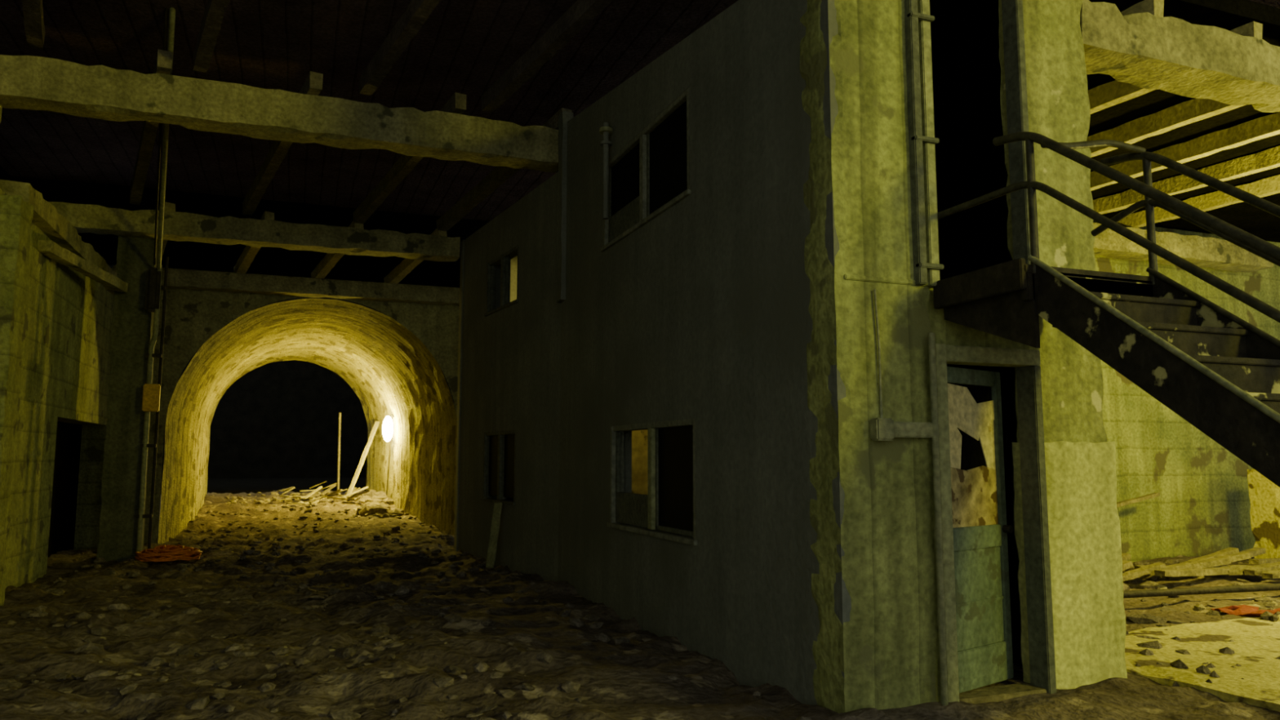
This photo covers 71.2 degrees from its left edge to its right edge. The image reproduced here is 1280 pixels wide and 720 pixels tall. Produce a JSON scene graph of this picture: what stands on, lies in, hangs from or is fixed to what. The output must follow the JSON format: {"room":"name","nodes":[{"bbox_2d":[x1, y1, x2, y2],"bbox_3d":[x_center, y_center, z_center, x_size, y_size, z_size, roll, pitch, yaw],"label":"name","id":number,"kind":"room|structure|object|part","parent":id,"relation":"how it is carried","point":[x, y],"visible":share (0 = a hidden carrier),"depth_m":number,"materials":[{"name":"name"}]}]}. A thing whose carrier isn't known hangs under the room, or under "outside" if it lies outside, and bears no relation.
{"room":"abandoned underground bunker","nodes":[
{"label":"abandoned underground bunker","id":0,"kind":"room"},
{"bbox_2d":[0,165,9,180],"bbox_3d":[-7.697,-0.890,7.030,0.200,6.200,16.400,2,-7,-21],"label":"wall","id":1,"kind":"structure","parent":0,"point":[4,175],"depth_m":14.63,"materials":[{"name":"black"}]},
{"bbox_2d":[0,188,114,588],"bbox_3d":[-7.026,0.542,9.775,0.350,4.350,11.300,2,-7,-21],"label":"wall","id":2,"kind":"structure","parent":0,"point":[65,368],"depth_m":11.29,"materials":[{"name":"concrete"}]},
{"bbox_2d":[0,104,2,123],"bbox_3d":[-6.533,-2.145,8.885,0.205,0.905,0.255,2,-7,-21],"label":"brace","id":3,"kind":"object","parent":2,"relation":"attached to","point":[1,106],"visible":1,"depth_m":9.06,"materials":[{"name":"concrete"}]},
{"bbox_2d":[0,179,117,295],"bbox_3d":[-7.763,-1.446,12.292,0.412,0.267,6.307,2,-7,-21],"label":"beam","id":4,"kind":"structure","parent":2,"relation":"on","point":[46,217],"depth_m":10.56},
{"bbox_2d":[47,421,82,557],"bbox_3d":[-8.875,1.775,12.535,0.950,2.500,4.400,2,-7,-21],"label":"doorway","id":5,"kind":"object","parent":2,"relation":"in","point":[68,435],"visible":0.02,"depth_m":13.73,"materials":[{"name":"black"}]},
{"bbox_2d":[37,240,128,292],"bbox_3d":[-7.212,-1.186,11.669,0.145,0.143,2.629,1,-6,-12],"label":"knee brace","id":6,"kind":"object","parent":2,"relation":"attached to","point":[48,248],"visible":1,"depth_m":11.32,"materials":[{"name":"wood"}]},
{"bbox_2d":[9,175,489,287],"bbox_3d":[-5.806,-2.266,16.783,11.000,1.540,0.150,2,-7,-21],"label":"ceiling","id":7,"kind":"structure","parent":0,"point":[195,255],"depth_m":16.31,"materials":[{"name":"brown wood"}]},
{"bbox_2d":[111,264,459,543],"bbox_3d":[-5.668,1.010,16.343,7.600,5.050,0.001,2,-7,-21],"label":"wall","id":8,"kind":"structure","parent":0,"point":[193,317],"depth_m":15.78,"materials":[{"name":"concrete"}]},
{"bbox_2d":[160,267,459,305],"bbox_3d":[-5.785,-1.308,16.353,5.804,0.314,0.343,2,-7,-21],"label":"ceiling beam","id":9,"kind":"structure","parent":8,"relation":"attached to","point":[188,279],"depth_m":16.13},
{"bbox_2d":[208,360,367,478],"bbox_3d":[-16.507,2.771,44.129,17.000,9.000,0.300,2,-7,-21],"label":"tunnel","id":10,"kind":"object","parent":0,"point":[279,419],"visible":0.14,"depth_m":43.69,"materials":[{"name":"black"}]},
{"bbox_2d":[157,297,457,543],"bbox_3d":[-7.782,1.704,21.060,5.205,4.698,10.372,2,-7,-21],"label":"tunnel vault","id":11,"kind":"object","parent":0,"point":[390,371],"visible":0.91,"depth_m":19.26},
{"bbox_2d":[108,265,457,494],"bbox_3d":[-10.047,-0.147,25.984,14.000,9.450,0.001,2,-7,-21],"label":"rim","id":12,"kind":"object","parent":11,"relation":"attached to","point":[111,267],"depth_m":26.02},
{"bbox_2d":[22,0,613,283],"bbox_3d":[-3.285,-2.831,9.992,6.139,1.396,14.333,2,-7,-21],"label":"ceiling beams","id":13,"kind":"structure","parent":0,"point":[581,13],"depth_m":10.13,"materials":[{"name":"brown wood"}]},
{"bbox_2d":[382,413,394,495],"bbox_3d":[-6.526,2.431,23.079,0.291,2.093,0.280,2,-7,-21],"label":"work lamp","id":14,"kind":"object","parent":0,"point":[388,425],"depth_m":23.05,"materials":[{"name":"white plastic"}]},
{"bbox_2d":[453,240,517,551],"bbox_3d":[-1.687,0.678,14.690,2.580,5.150,0.200,2,-7,-21],"label":"wall","id":15,"kind":"structure","parent":0,"point":[513,268],"depth_m":14.27,"materials":[{"name":"paint"}]},
{"bbox_2d":[457,171,560,581],"bbox_3d":[-1.840,0.440,12.514,0.220,5.150,4.230,3,-7,-28],"label":"wall","id":16,"kind":"structure","parent":0,"point":[510,373],"depth_m":11.83,"materials":[{"name":"paint"}]},
{"bbox_2d":[48,201,460,262],"bbox_3d":[-6.261,-1.949,13.471,7.009,0.366,0.413,2,-7,-21],"label":"ceiling beam","id":17,"kind":"structure","parent":16,"relation":"attached to","point":[85,218],"depth_m":13.50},
{"bbox_2d":[480,497,515,505],"bbox_3d":[-1.907,1.957,12.358,0.170,0.040,1.390,3,-7,-28],"label":"sill","id":18,"kind":"structure","parent":16,"relation":"attached to","point":[486,500],"depth_m":12.30,"materials":[{"name":"paint"}]},
{"bbox_2d":[497,434,506,499],"bbox_3d":[-1.900,1.483,12.391,0.115,0.890,0.130,3,-7,-28],"label":"mullion","id":19,"kind":"object","parent":18,"relation":"on","point":[500,437],"depth_m":12.35,"materials":[{"name":"paint"}]},
{"bbox_3d":[-1.881,1.478,12.350,0.040,0.890,0.040,3,-7,-28],"label":"stile","id":20,"kind":"part","parent":19,"relation":"part of","materials":[{"name":"grey metal"}]},
{"bbox_2d":[484,299,518,316],"bbox_3d":[-1.907,-0.727,12.652,0.170,0.040,1.390,3,-7,-28],"label":"sill","id":21,"kind":"structure","parent":16,"relation":"attached to","point":[515,301],"depth_m":12.56,"materials":[{"name":"paint"}]},
{"bbox_2d":[500,257,511,306],"bbox_3d":[-1.900,-1.107,12.675,0.115,0.700,0.130,3,-7,-28],"label":"mullion","id":22,"kind":"object","parent":21,"relation":"on","point":[503,259],"depth_m":12.64,"materials":[{"name":"paint"}]},
{"bbox_3d":[-1.881,-1.111,12.634,0.040,0.700,0.040,3,-7,-28],"label":"stile","id":23,"kind":"part","parent":22,"relation":"part of","materials":[{"name":"wood"}]},
{"bbox_2d":[488,245,517,266],"bbox_3d":[-1.903,-1.477,12.737,0.120,0.050,1.230,3,-7,-28],"label":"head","id":24,"kind":"object","parent":16,"relation":"attached to","point":[511,253],"visible":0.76,"depth_m":12.65},
{"bbox_2d":[516,244,518,299],"bbox_3d":[-1.603,-1.176,12.135,0.120,0.780,0.050,3,-7,-28],"label":"frame","id":25,"kind":"object","parent":16,"relation":"attached to","point":[517,245],"visible":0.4,"depth_m":12.10,"materials":[{"name":"paint"}]},
{"bbox_3d":[-2.190,1.542,12.930,0.040,0.890,0.040,3,-7,-28],"label":"stile","id":26,"kind":"object","parent":16,"relation":"attached to","visible":0},
{"bbox_2d":[488,435,497,495],"bbox_3d":[-2.058,1.494,12.681,0.007,0.850,0.530,3,-7,-28],"label":"glass","id":27,"kind":"object","parent":26,"relation":"attached to","point":[493,440],"visible":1,"depth_m":12.74,"materials":[{"name":"black glass"}]},
{"bbox_2d":[631,429,647,494],"bbox_3d":[0.378,1.383,10.056,1.690,2.340,0.060,2,-7,-21],"label":"wall","id":28,"kind":"structure","parent":0,"point":[639,437],"depth_m":9.90,"materials":[{"name":"beige paint"}]},
{"bbox_2d":[0,476,1279,719],"bbox_3d":[-2.692,3.489,18.791,24.700,0.960,61.500,2,-7,-21],"label":"floor","id":29,"kind":"structure","parent":0,"point":[632,682],"depth_m":6.83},
{"bbox_2d":[0,194,34,605],"bbox_3d":[-6.503,0.483,8.771,0.596,4.261,0.466,2,-7,-21],"label":"concrete column","id":30,"kind":"structure","parent":29,"relation":"on","point":[16,215],"depth_m":8.82,"materials":[{"name":"grey concrete"}]},
{"bbox_2d":[96,235,157,561],"bbox_3d":[-7.501,0.632,13.138,0.513,4.913,0.514,2,-7,-21],"label":"concrete column","id":31,"kind":"structure","parent":29,"relation":"on","point":[132,324],"depth_m":12.91,"materials":[{"name":"grey concrete"}]},
{"bbox_2d":[136,7,175,551],"bbox_3d":[-6.045,-0.442,11.015,0.267,6.277,4.668,3,-7,-27],"label":"conduit riser","id":32,"kind":"object","parent":31,"relation":"attached to","point":[151,393],"visible":0.88,"depth_m":12.77,"materials":[{"name":"metal"}]},
{"bbox_2d":[134,544,202,561],"bbox_3d":[-6.523,2.662,12.379,0.836,0.222,0.704,2,-7,-21],"label":"netting","id":33,"kind":"object","parent":29,"relation":"on","point":[164,553],"visible":1,"depth_m":12.20,"materials":[{"name":"fabric"}]},
{"bbox_2d":[14,506,489,711],"bbox_3d":[-4.624,2.660,11.867,5.293,0.434,21.911,2,-7,-21],"label":"litter","id":34,"kind":"object","parent":29,"relation":"on","point":[137,674],"visible":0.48,"depth_m":6.58,"materials":[{"name":"grey stone"}]},
{"bbox_2d":[224,490,362,510],"bbox_3d":[-9.074,3.727,23.782,3.708,0.426,5.196,2,-7,-21],"label":"rubble heap","id":35,"kind":"object","parent":29,"relation":"on","point":[233,500],"visible":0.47,"depth_m":23.26,"materials":[{"name":"brown wood"}]},
{"bbox_2d":[272,412,379,504],"bbox_3d":[-8.400,2.597,24.098,2.634,2.417,3.994,2,-7,-21],"label":"scattered timber","id":36,"kind":"object","parent":35,"relation":"on","point":[352,490],"visible":0.98,"depth_m":24.03,"materials":[{"name":"beige wood"}]},
{"bbox_2d":[351,489,404,519],"bbox_3d":[-6.565,3.664,22.329,1.101,0.706,5.176,2,-7,-21],"label":"rubble heap","id":37,"kind":"object","parent":29,"relation":"on","point":[375,504],"depth_m":21.63,"materials":[{"name":"beige stone"}]},
{"bbox_2d":[0,502,811,719],"bbox_3d":[-4.592,2.645,11.927,5.516,0.500,22.136,2,-7,-21],"label":"rubble","id":38,"kind":"object","parent":29,"relation":"on","point":[380,631],"visible":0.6,"depth_m":7.47,"materials":[{"name":"stone"}]},
{"bbox_2d":[485,502,502,568],"bbox_3d":[-1.951,2.340,11.954,0.155,0.853,0.137,-5,-8,41],"label":"leaning board","id":39,"kind":"object","parent":29,"relation":"on","point":[491,553],"visible":1,"depth_m":11.94,"materials":[{"name":"paint"}]},
{"bbox_2d":[800,0,941,713],"bbox_3d":[1.406,-0.748,5.572,0.698,6.007,0.342,2,-7,-21],"label":"wall pier","id":40,"kind":"object","parent":29,"relation":"on","point":[887,654],"visible":0.91,"depth_m":5.33,"materials":[{"name":"concrete"}]},
{"bbox_2d":[844,274,929,286],"bbox_3d":[1.498,-0.480,5.397,0.620,0.030,0.025,2,-7,-21],"label":"floor band","id":41,"kind":"object","parent":40,"relation":"attached to","point":[849,277],"visible":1,"depth_m":5.37,"materials":[{"name":"concrete"}]},
{"bbox_2d":[870,288,948,705],"bbox_3d":[1.571,0.799,5.234,0.460,2.450,0.080,2,-7,-21],"label":"conduit","id":42,"kind":"object","parent":40,"relation":"attached to","point":[882,428],"visible":0.89,"depth_m":5.26,"materials":[{"name":"grey metal"}]},
{"bbox_2d":[933,343,959,702],"bbox_3d":[1.793,0.999,5.401,0.090,2.190,0.190,2,-7,-21],"label":"frame","id":43,"kind":"object","parent":40,"relation":"attached to","point":[940,348],"visible":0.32,"depth_m":5.31,"materials":[{"name":"paint"}]},
{"bbox_2d":[946,366,1013,693],"bbox_3d":[2.120,1.040,5.637,0.740,1.980,0.095,5,-8,-38],"label":"leaf","id":44,"kind":"object","parent":43,"relation":"attached to","point":[980,530],"visible":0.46,"depth_m":5.69,"materials":[{"name":"blue paint"}]},
{"bbox_3d":[2.112,0.108,5.765,0.580,0.100,0.045,5,-8,-38],"label":"rail","id":45,"kind":"part","parent":44,"relation":"part of","materials":[{"name":"blue paint"}]},
{"bbox_3d":[2.111,0.864,5.684,0.580,0.380,0.006,5,-8,-38],"label":"pane","id":46,"kind":"part","parent":44,"relation":"part of","materials":[{"name":"beige glass"}]},
{"bbox_3d":[2.112,1.122,5.654,0.580,0.140,0.045,5,-8,-38],"label":"rail","id":47,"kind":"part","parent":44,"relation":"part of","materials":[{"name":"blue paint"}]},
{"bbox_3d":[2.112,1.490,5.613,0.580,0.600,0.021,5,-8,-38],"label":"panel","id":48,"kind":"part","parent":44,"relation":"part of","materials":[{"name":"blue paint"}]},
{"bbox_3d":[2.112,1.515,5.610,0.580,0.030,0.036,5,-8,-38],"label":"panel mould","id":49,"kind":"part","parent":44,"relation":"part of","materials":[{"name":"green paint"}]},
{"bbox_3d":[2.112,1.907,5.568,0.580,0.240,0.045,5,-8,-38],"label":"rail","id":50,"kind":"part","parent":44,"relation":"part of","materials":[{"name":"blue paint"}]},
{"bbox_3d":[2.393,1.100,5.817,0.050,0.050,0.050,5,-8,-38],"label":"knob","id":51,"kind":"part","parent":44,"relation":"part of","materials":[{"name":"metal"}]},
{"bbox_2d":[959,682,1046,703],"bbox_3d":[2.150,2.068,5.471,0.710,0.080,0.180,2,-7,-21],"label":"threshold","id":52,"kind":"object","parent":29,"relation":"on","point":[997,693],"visible":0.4,"depth_m":5.44,"materials":[{"name":"grey concrete"}]},
{"bbox_2d":[1016,364,1056,693],"bbox_3d":[2.520,1.081,5.691,0.060,2.090,0.160,2,-7,-21],"label":"frame","id":53,"kind":"object","parent":29,"relation":"on","point":[1028,381],"visible":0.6,"depth_m":5.66,"materials":[{"name":"paint"}]},
{"bbox_2d":[998,0,1106,443],"bbox_3d":[2.838,-0.685,6.142,0.593,6.006,0.222,2,-7,-21],"label":"concrete column","id":54,"kind":"structure","parent":29,"relation":"on","point":[1059,103],"depth_m":6.10,"materials":[{"name":"grey concrete"}]},
{"bbox_2d":[1012,440,1127,688],"bbox_3d":[2.848,1.424,5.919,0.649,1.766,0.274,2,-7,-21],"label":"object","id":55,"kind":"object","parent":54,"relation":"attached to","point":[1086,557],"visible":0.61,"depth_m":5.82,"materials":[{"name":"grey concrete"}]},
{"bbox_2d":[1080,0,1279,112],"bbox_3d":[6.285,-2.258,7.757,6.912,0.387,0.422,2,-7,-21],"label":"ceiling beam","id":56,"kind":"structure","parent":54,"relation":"attached to","point":[1144,50],"depth_m":6.77,"materials":[{"name":"concrete"}]},
{"bbox_2d":[933,131,1279,487],"bbox_3d":[3.020,0.234,3.699,1.020,3.370,4.109,2,-7,-21],"label":"metal staircase","id":57,"kind":"structure","parent":29,"relation":"on","point":[1215,369],"depth_m":4.59,"materials":[{"name":"metal"}]},
{"bbox_3d":[2.162,-0.854,4.922,0.044,0.770,0.044,2,-7,-21],"label":"post","id":58,"kind":"part","parent":57,"relation":"part of","materials":[{"name":"grey metal"}]},
{"bbox_3d":[2.410,-0.444,5.362,0.980,0.050,0.720,2,-7,-21],"label":"landing plate","id":59,"kind":"part","parent":57,"relation":"part of","materials":[{"name":"metal"}]},
{"bbox_3d":[2.691,-0.249,3.477,0.050,2.457,3.447,2,-7,-21],"label":"handrail","id":60,"kind":"part","parent":57,"relation":"part of","materials":[{"name":"black metal"}]},
{"bbox_3d":[2.992,-0.819,5.241,0.044,0.770,0.044,2,-7,-21],"label":"post","id":61,"kind":"part","parent":57,"relation":"part of","materials":[{"name":"grey metal"}]},
{"bbox_3d":[3.513,-0.212,3.818,0.050,2.457,3.497,2,-7,-21],"label":"handrail","id":62,"kind":"part","parent":57,"relation":"part of","materials":[{"name":"black metal"}]},
{"bbox_2d":[1116,492,1159,507],"bbox_3d":[5.997,1.508,11.473,2.911,2.420,0.909,3,-7,-23],"label":"plank","id":63,"kind":"object","parent":29,"relation":"on","point":[1129,501],"visible":0.06,"depth_m":12.17,"materials":[{"name":"brown wood"}]},
{"bbox_2d":[1121,546,1279,581],"bbox_3d":[6.872,2.437,10.689,4.274,0.282,1.094,2,-7,-21],"label":"pile","id":64,"kind":"object","parent":29,"relation":"on","point":[1212,564],"visible":0.91,"depth_m":10.52,"materials":[{"name":"brown wood"}]},
{"bbox_2d":[1123,583,1279,598],"bbox_3d":[6.346,2.344,9.188,5.428,0.070,0.070,2,-6,-15],"label":"pipe","id":65,"kind":"object","parent":29,"relation":"on","point":[1269,587],"visible":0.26,"depth_m":8.96,"materials":[{"name":"metal"}]},
{"bbox_2d":[1123,557,1279,648],"bbox_3d":[5.967,2.512,9.661,7.827,0.223,4.659,2,-7,-21],"label":"rubble","id":66,"kind":"object","parent":29,"relation":"on","point":[1135,618],"visible":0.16,"depth_m":8.57,"materials":[{"name":"stone"}]},
{"bbox_2d":[1125,574,1277,665],"bbox_3d":[5.920,2.406,8.684,6.567,0.134,6.256,2,-7,-21],"label":"litter","id":67,"kind":"object","parent":29,"relation":"on","point":[1197,607],"visible":0.17,"depth_m":8.68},
{"bbox_2d":[1125,614,1279,710],"bbox_3d":[5.263,2.169,6.555,4.145,0.209,2.435,2,-7,-21],"label":"stones","id":68,"kind":"object","parent":29,"relation":"on","point":[1178,664],"depth_m":6.08,"materials":[{"name":"stone"}]},
{"bbox_2d":[1210,604,1279,617],"bbox_3d":[5.770,2.369,8.429,0.736,0.109,0.592,2,-7,-21],"label":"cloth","id":69,"kind":"object","parent":29,"relation":"on","point":[1242,610],"visible":0.84,"depth_m":8.30,"materials":[{"name":"fabric"}]},
{"bbox_2d":[1247,469,1279,559],"bbox_3d":[8.908,2.267,12.427,0.514,1.507,0.514,2,-7,-21],"label":"concrete column","id":70,"kind":"structure","parent":29,"relation":"on","point":[1264,494],"depth_m":12.39,"materials":[{"name":"beige concrete"}]},
{"bbox_2d":[0,0,1279,221],"bbox_3d":[2.269,-3.724,9.861,23.000,0.150,18.900,2,-7,-21],"label":"ceiling","id":71,"kind":"structure","parent":0,"point":[464,46],"depth_m":10.87,"materials":[{"name":"brown wood"}]},
{"bbox_2d":[558,0,851,705],"bbox_3d":[0.203,-0.430,8.014,0.240,5.900,5.771,2,-7,-21],"label":"wall","id":72,"kind":"structure","parent":0,"point":[700,312],"depth_m":6.72,"materials":[{"name":"paint"}]},
{"bbox_2d":[0,54,558,173],"bbox_3d":[-4.326,-2.735,9.834,7.154,0.458,0.415,2,-7,-21],"label":"ceiling beam","id":73,"kind":"structure","parent":72,"relation":"attached to","point":[103,92],"depth_m":9.76,"materials":[{"name":"brown wood"}]},
{"bbox_2d":[556,111,573,302],"bbox_3d":[-0.901,-1.840,10.736,0.147,2.304,0.200,2,-7,-21],"label":"pipe","id":74,"kind":"object","parent":72,"relation":"attached to","point":[565,116],"visible":0.64,"depth_m":10.67,"materials":[{"name":"metal"}]},
{"bbox_2d":[603,219,608,245],"bbox_3d":[-0.314,-1.595,9.321,0.130,0.900,0.050,2,-7,-21],"label":"frame","id":75,"kind":"object","parent":72,"relation":"attached to","point":[605,221],"visible":0.19,"depth_m":9.25,"materials":[{"name":"paint"}]},
{"bbox_2d":[599,122,613,219],"bbox_3d":[-0.347,-1.923,9.079,0.140,1.000,0.140,2,-7,-21],"label":"vent pipe","id":76,"kind":"object","parent":72,"relation":"attached to","point":[606,130],"visible":1,"depth_m":9.06,"materials":[{"name":"metal"}]},
{"bbox_3d":[-0.347,-1.923,9.079,0.060,1.000,0.060,2,-7,-21],"label":"stem","id":77,"kind":"part","parent":76,"relation":"part of","materials":[{"name":"paint"}]},
{"bbox_2d":[609,426,623,523],"bbox_3d":[-0.226,1.135,8.797,0.130,0.960,0.050,2,-7,-21],"label":"frame","id":78,"kind":"object","parent":72,"relation":"attached to","point":[612,437],"visible":0.52,"depth_m":8.78,"materials":[{"name":"paint"}]},
{"bbox_2d":[600,189,690,252],"bbox_3d":[0.066,-1.253,8.304,0.178,0.040,2.200,2,-7,-21],"label":"sill","id":79,"kind":"structure","parent":72,"relation":"attached to","point":[686,193],"depth_m":8.06,"materials":[{"name":"paint"}]},
{"bbox_2d":[608,100,687,242],"bbox_3d":[0.064,-1.691,8.351,0.116,0.820,2.040,2,-7,-21],"label":"window","id":80,"kind":"structure","parent":72,"relation":"in","point":[668,141],"depth_m":8.21,"materials":[{"name":"black glass"}]},
{"bbox_2d":[608,168,611,241],"bbox_3d":[-0.302,-1.590,9.276,0.040,0.820,0.040,2,-7,-21],"label":"stile","id":81,"kind":"object","parent":80,"relation":"attached to","point":[610,169],"visible":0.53,"depth_m":9.27,"materials":[{"name":"paint"}]},
{"bbox_3d":[-0.132,-1.374,8.815,0.043,0.290,0.975,2,-7,-21],"label":"far sash bottom","id":82,"kind":"part","parent":80,"relation":"part of","materials":[{"name":"brown wood"}]},
{"bbox_3d":[-0.126,-1.659,8.826,0.007,0.780,0.935,2,-7,-21],"label":"far glass","id":83,"kind":"part","parent":80,"relation":"part of","materials":[{"name":"black glass"}]},
{"bbox_3d":[0.064,-1.691,8.351,0.115,0.820,0.090,2,-7,-21],"label":"mullion","id":84,"kind":"part","parent":80,"relation":"part of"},
{"bbox_3d":[0.255,-1.357,7.814,0.043,0.040,0.975,2,-7,-21],"label":"near sash bottom","id":85,"kind":"part","parent":80,"relation":"part of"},
{"bbox_2d":[608,89,686,168],"bbox_3d":[0.071,-2.123,8.401,0.127,0.050,2.040,2,-7,-21],"label":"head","id":86,"kind":"object","parent":72,"relation":"attached to","point":[682,98],"visible":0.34,"depth_m":8.17},
{"bbox_2d":[606,522,697,545],"bbox_3d":[0.124,1.514,7.851,0.177,0.040,2.041,2,-7,-21],"label":"sill","id":87,"kind":"structure","parent":72,"relation":"attached to","point":[655,533],"depth_m":7.66,"materials":[{"name":"paint"}]},
{"bbox_2d":[613,418,693,431],"bbox_3d":[0.129,0.585,7.955,0.126,0.050,1.880,2,-7,-21],"label":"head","id":88,"kind":"object","parent":72,"relation":"attached to","point":[686,422],"visible":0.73,"depth_m":7.80},
{"bbox_2d":[615,425,693,537],"bbox_3d":[0.122,1.046,7.901,0.116,0.880,1.880,2,-7,-21],"label":"window","id":89,"kind":"structure","parent":72,"relation":"in","point":[675,443],"depth_m":7.62,"materials":[{"name":"black"}]},
{"bbox_3d":[-0.215,1.140,8.752,0.040,0.880,0.040,2,-7,-21],"label":"stile","id":90,"kind":"part","parent":89,"relation":"part of","materials":[{"name":"grey metal"}]},
{"bbox_3d":[-0.052,1.387,8.306,0.043,0.290,0.935,2,-7,-21],"label":"far sash bottom","id":91,"kind":"part","parent":89,"relation":"part of","materials":[{"name":"grey wood"}]},
{"bbox_3d":[0.136,1.042,7.864,0.115,0.880,0.090,2,-7,-21],"label":"mullion","id":92,"kind":"part","parent":89,"relation":"part of","materials":[{"name":"grey metal"}]},
{"bbox_3d":[0.306,1.412,7.380,0.043,0.040,0.855,2,-7,-21],"label":"near sash bottom","id":93,"kind":"part","parent":89,"relation":"part of","materials":[{"name":"grey wood"}]},
{"bbox_2d":[686,87,689,189],"bbox_3d":[0.450,-1.806,7.387,0.120,0.900,0.050,2,-7,-21],"label":"frame","id":94,"kind":"object","parent":72,"relation":"attached to","point":[687,89],"visible":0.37,"depth_m":7.37,"materials":[{"name":"paint"}]},
{"bbox_2d":[692,417,695,539],"bbox_3d":[0.479,0.939,7.011,0.120,0.960,0.050,2,-7,-21],"label":"frame","id":95,"kind":"object","parent":72,"relation":"attached to","point":[693,420],"visible":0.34,"depth_m":6.99,"materials":[{"name":"paint"}]},
{"bbox_2d":[931,41,955,367],"bbox_3d":[1.710,-0.216,6.758,1.690,4.800,0.060,2,-7,-21],"label":"wall","id":96,"kind":"structure","parent":0,"point":[942,193],"depth_m":7.15,"materials":[{"name":"grey concrete"}]},
{"bbox_2d":[929,0,998,44],"bbox_3d":[0.326,-2.260,10.591,1.690,0.100,9.450,2,-7,-21],"label":"building roof","id":97,"kind":"structure","parent":0,"point":[952,17],"depth_m":6.80,"materials":[{"name":"black"}]},
{"bbox_2d":[926,288,1039,350],"bbox_3d":[2.146,-0.241,5.818,0.920,0.370,0.259,2,-7,-21],"label":"wall","id":98,"kind":"structure","parent":0,"point":[947,332],"depth_m":5.62,"materials":[{"name":"concrete"}]},
{"bbox_2d":[904,0,927,285],"bbox_3d":[1.708,-2.049,5.637,0.060,3.200,0.090,2,-7,-21],"label":"pipe","id":99,"kind":"object","parent":98,"relation":"attached to","point":[912,37],"depth_m":5.53,"materials":[{"name":"metal"}]},
{"bbox_2d":[906,11,934,22],"bbox_3d":[1.774,-2.163,5.643,0.180,0.030,0.050,2,-7,-21],"label":"bracket","id":100,"kind":"object","parent":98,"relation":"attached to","point":[921,16],"visible":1,"depth_m":5.63,"materials":[{"name":"metal"}]},
{"bbox_2d":[911,134,939,144],"bbox_3d":[1.774,-1.368,5.556,0.180,0.030,0.050,2,-7,-21],"label":"bracket","id":101,"kind":"object","parent":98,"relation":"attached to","point":[925,139],"visible":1,"depth_m":5.54,"materials":[{"name":"metal"}]},
{"bbox_2d":[917,0,939,288],"bbox_3d":[1.775,-1.787,5.726,0.070,2.700,0.220,2,-7,-21],"label":"pipe","id":102,"kind":"object","parent":98,"relation":"attached to","point":[923,6],"depth_m":5.58,"materials":[{"name":"metal"}]},
{"bbox_2d":[915,262,944,270],"bbox_3d":[1.774,-0.573,5.469,0.180,0.030,0.050,2,-7,-21],"label":"bracket","id":103,"kind":"object","parent":98,"relation":"attached to","point":[929,265],"visible":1,"depth_m":5.45,"materials":[{"name":"metal"}]},
{"bbox_2d":[945,344,1040,367],"bbox_3d":[2.147,-0.023,5.667,0.860,0.100,0.160,2,-7,-21],"label":"lintel","id":104,"kind":"object","parent":98,"relation":"in","point":[955,354],"depth_m":5.62,"materials":[{"name":"paint"}]},
{"bbox_2d":[1001,0,1031,264],"bbox_3d":[2.558,-1.750,6.069,0.060,2.700,0.140,2,-7,-21],"label":"door frame","id":105,"kind":"structure","parent":98,"relation":"on","point":[1016,100],"depth_m":6.03,"materials":[{"name":"paint"}]},
{"bbox_2d":[942,8,1022,666],"bbox_3d":[2.634,-0.229,6.633,0.045,4.800,0.840,2,-7,-21],"label":"doorway","id":106,"kind":"object","parent":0,"point":[976,167],"visible":0.25,"depth_m":6.80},
{"bbox_2d":[1086,0,1279,242],"bbox_3d":[7.774,-2.375,11.149,11.700,0.150,5.400,2,-7,-21],"label":"ceiling","id":107,"kind":"structure","parent":0,"point":[1228,15],"depth_m":9.46,"materials":[{"name":"brown wood"}]},
{"bbox_2d":[1093,219,1279,562],"bbox_3d":[6.771,0.422,13.041,12.000,5.300,0.200,2,-7,-21],"label":"wall","id":108,"kind":"structure","parent":0,"point":[1202,506],"depth_m":13.28,"materials":[{"name":"concrete"}]},
{"bbox_2d":[1124,614,1279,711],"bbox_3d":[5.352,2.167,6.477,4.210,0.116,2.608,2,-7,-21],"label":"floor","id":109,"kind":"structure","parent":0,"point":[1254,650],"depth_m":6.30,"materials":[{"name":"beige concrete"}]},
{"bbox_3d":[4.338,0.495,11.831,0.412,4.905,0.335,2,-7,-21],"label":"buttress","id":110,"kind":"object","parent":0,"visible":0},
{"bbox_2d":[1093,222,1273,272],"bbox_3d":[5.605,-1.745,12.395,8.806,0.384,0.413,2,-7,-21],"label":"ceiling beam","id":111,"kind":"structure","parent":110,"relation":"attached to","point":[1217,254],"depth_m":13.15,"materials":[{"name":"concrete"}]}
]}

